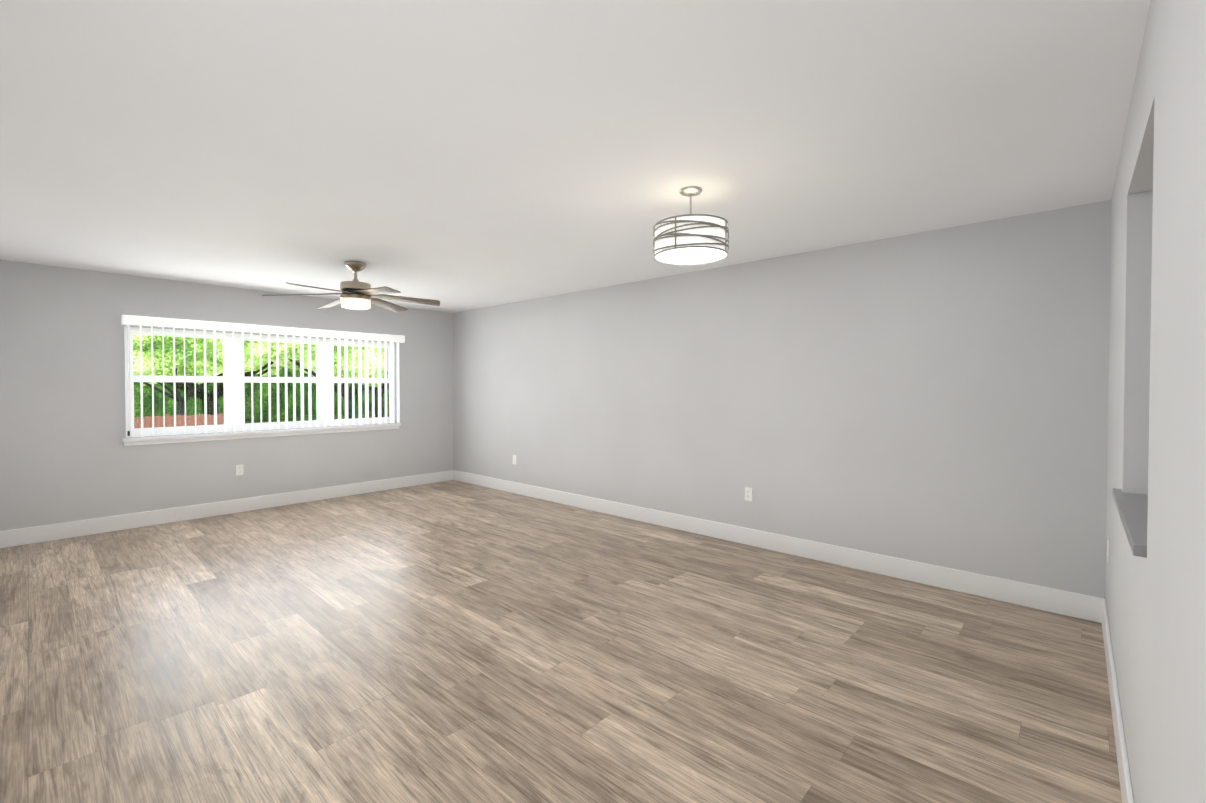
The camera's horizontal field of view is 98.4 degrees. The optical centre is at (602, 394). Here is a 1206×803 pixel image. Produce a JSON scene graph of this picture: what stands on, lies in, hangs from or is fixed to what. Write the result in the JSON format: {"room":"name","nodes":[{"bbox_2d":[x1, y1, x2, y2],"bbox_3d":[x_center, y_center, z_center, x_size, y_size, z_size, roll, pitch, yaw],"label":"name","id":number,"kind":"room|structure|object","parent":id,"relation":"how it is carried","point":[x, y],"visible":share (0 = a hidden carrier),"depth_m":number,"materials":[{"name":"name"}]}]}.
{"room":"empty living room","nodes":[
{"label":"empty living room","id":0,"kind":"room"},
{"bbox_2d":[0,260,453,530],"bbox_3d":[-3.815,0.061,5.967,0.200,2.440,4.920,1,1,42],"label":"wall","id":1,"kind":"structure","parent":0,"point":[66,455],"depth_m":5.04,"materials":[{"name":"grey paint"}]},
{"bbox_2d":[0,470,453,547],"bbox_3d":[-3.736,1.209,5.914,0.014,0.145,4.620,1,1,42],"label":"baseboard","id":2,"kind":"structure","parent":1,"relation":"attached to","point":[31,535],"depth_m":5.38,"materials":[{"name":"white wood"}]},
{"bbox_2d":[236,464,243,475],"bbox_3d":[-3.957,0.825,5.667,0.009,0.115,0.070,1,1,42],"label":"electrical outlet","id":3,"kind":"object","parent":1,"relation":"attached to","point":[239,470],"visible":1,"depth_m":5.66,"materials":[{"name":"white plastic"}]},
{"bbox_2d":[124,326,394,437],"bbox_3d":[-3.740,-0.133,6.048,0.069,1.075,2.705,1,1,42],"label":"window","id":4,"kind":"structure","parent":1,"relation":"in","point":[159,431],"depth_m":5.69,"materials":[{"name":"white plastic"}]},
{"bbox_2d":[122,423,400,445],"bbox_3d":[-3.680,0.443,6.003,0.109,0.074,2.765,1,1,42],"label":"window sill","id":5,"kind":"structure","parent":1,"relation":"attached to","point":[201,437],"depth_m":5.72,"materials":[{"name":"white"}]},
{"bbox_2d":[121,315,404,436],"bbox_3d":[-3.616,-0.184,5.955,0.104,1.161,2.775,1,1,42],"label":"vertical blinds","id":6,"kind":"object","parent":1,"relation":"attached to","point":[141,321],"visible":1,"depth_m":5.95,"materials":[{"name":"white plastic"}]},
{"bbox_2d":[0,480,1121,802],"bbox_3d":[-0.082,1.384,2.604,10.277,0.100,4.920,1,1,42],"label":"floor","id":7,"kind":"structure","parent":0,"point":[450,642],"depth_m":2.51,"materials":[{"name":"wood"}]},
{"bbox_2d":[0,0,1149,312],"bbox_3d":[-0.082,-1.156,2.564,10.277,0.100,4.920,1,1,42],"label":"ceiling","id":8,"kind":"structure","parent":0,"point":[452,156],"depth_m":2.17,"materials":[{"name":"paint"}]},
{"bbox_2d":[262,261,439,311],"bbox_3d":[-2.147,-0.942,4.516,1.398,0.390,1.261,1,1,42],"label":"fan","id":9,"kind":"object","parent":8,"relation":"hanging from","point":[356,294],"visible":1,"depth_m":4.45,"materials":[{"name":"grey metal"}]},
{"bbox_2d":[653,186,728,265],"bbox_3d":[0.478,-0.929,2.836,0.408,0.362,0.408,1,1,42],"label":"drum pendant light","id":10,"kind":"object","parent":8,"relation":"hanging from","point":[691,239],"visible":1,"depth_m":2.70,"materials":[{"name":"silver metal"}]},
{"bbox_2d":[453,200,1110,598],"bbox_3d":[1.594,0.087,4.283,10.077,2.440,0.150,1,1,42],"label":"wall","id":11,"kind":"structure","parent":0,"point":[937,396],"depth_m":3.94,"materials":[{"name":"grey paint"}]},
{"bbox_2d":[745,487,751,500],"bbox_3d":[1.257,0.864,4.494,0.070,0.115,0.009,1,1,42],"label":"electrical outlet","id":12,"kind":"object","parent":11,"relation":"attached to","point":[748,494],"visible":1,"depth_m":4.49,"materials":[{"name":"white plastic"}]},
{"bbox_2d":[453,470,1103,622],"bbox_3d":[0.359,1.219,5.311,6.863,0.145,0.014,1,1,42],"label":"baseboard","id":13,"kind":"structure","parent":11,"relation":"attached to","point":[1077,605],"depth_m":3.96,"materials":[{"name":"white wood"}]},
{"bbox_2d":[1105,0,1205,802],"bbox_3d":[1.399,0.135,1.242,0.120,2.440,4.620,1,1,42],"label":"wall","id":14,"kind":"structure","parent":0,"point":[1155,600],"depth_m":1.15,"materials":[{"name":"paint"}]},
{"bbox_2d":[1107,539,1108,563],"bbox_3d":[2.671,0.831,2.753,0.009,0.115,0.070,1,1,42],"label":"electrical outlet","id":15,"kind":"object","parent":14,"relation":"attached to","point":[1108,551],"visible":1,"depth_m":2.74,"materials":[{"name":"white plastic"}]},
{"bbox_2d":[1102,599,1133,802],"bbox_3d":[1.344,1.282,1.300,0.014,0.145,4.606,1,1,42],"label":"baseboard","id":16,"kind":"structure","parent":14,"relation":"attached to","point":[1124,773],"depth_m":1.97,"materials":[{"name":"white wood"}]},
{"bbox_2d":[1112,488,1147,557],"bbox_3d":[1.899,0.407,1.609,0.425,0.030,1.030,1,1,42],"label":"shelf","id":17,"kind":"object","parent":14,"relation":"attached to","point":[1132,508],"visible":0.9,"depth_m":1.67,"materials":[{"name":"grey paint"}]},
{"label":"outside","id":18,"kind":"structure","parent":0,"visible":0},
{"bbox_2d":[134,412,388,427],"bbox_3d":[-26.233,1.978,63.188,109.770,0.200,130.000,1,1,42],"label":"lawn","id":19,"kind":"structure","parent":18,"point":[306,418],"depth_m":46.03,"materials":[{"name":"green plant"}]},
{"bbox_2d":[134,413,223,427],"bbox_3d":[-16.831,1.665,18.373,0.115,1.839,6.240,1,1,42],"label":"fence","id":20,"kind":"object","parent":19,"relation":"on","point":[200,418],"depth_m":19.39,"materials":[{"name":"brown"}]},
{"bbox_2d":[133,335,291,414],"bbox_3d":[-22.219,-2.424,26.403,9.642,9.991,10.896,1,1,42],"label":"oak tree","id":21,"kind":"object","parent":19,"relation":"on","point":[168,357],"depth_m":25.36,"materials":[{"name":"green plant"}]},
{"bbox_2d":[165,359,284,414],"bbox_3d":[-27.649,-5.413,34.922,21.169,15.734,22.701,1,1,42],"label":"oak tree","id":22,"kind":"object","parent":19,"relation":"on","point":[220,393],"depth_m":35.10,"materials":[{"name":"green plant"}]},
{"bbox_2d":[134,367,388,420],"bbox_3d":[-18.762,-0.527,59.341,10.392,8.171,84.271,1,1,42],"label":"hedge","id":23,"kind":"object","parent":19,"relation":"on","point":[158,406],"depth_m":42.33,"materials":[{"name":"green plant"}]},
{"bbox_2d":[257,367,281,374],"bbox_3d":[-34.818,-5.910,47.078,21.953,16.354,17.930,1,1,42],"label":"oak tree","id":24,"kind":"object","parent":19,"relation":"on","point":[273,369],"depth_m":50.18,"materials":[{"name":"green plant"}]},
{"bbox_2d":[257,370,307,375],"bbox_3d":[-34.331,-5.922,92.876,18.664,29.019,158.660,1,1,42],"label":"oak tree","id":25,"kind":"object","parent":19,"relation":"on","point":[266,373],"depth_m":69.42,"materials":[{"name":"green plant"}]},
{"bbox_2d":[272,343,387,418],"bbox_3d":[-18.153,-4.067,36.391,15.735,12.978,18.025,1,1,42],"label":"oak tree","id":26,"kind":"object","parent":19,"relation":"on","point":[290,356],"depth_m":32.74,"materials":[{"name":"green plant"}]},
{"bbox_2d":[299,368,388,417],"bbox_3d":[-19.784,-5.441,48.531,17.063,15.360,18.399,1,1,42],"label":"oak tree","id":27,"kind":"object","parent":19,"relation":"on","point":[376,395],"depth_m":46.78,"materials":[{"name":"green plant"}]}
]}

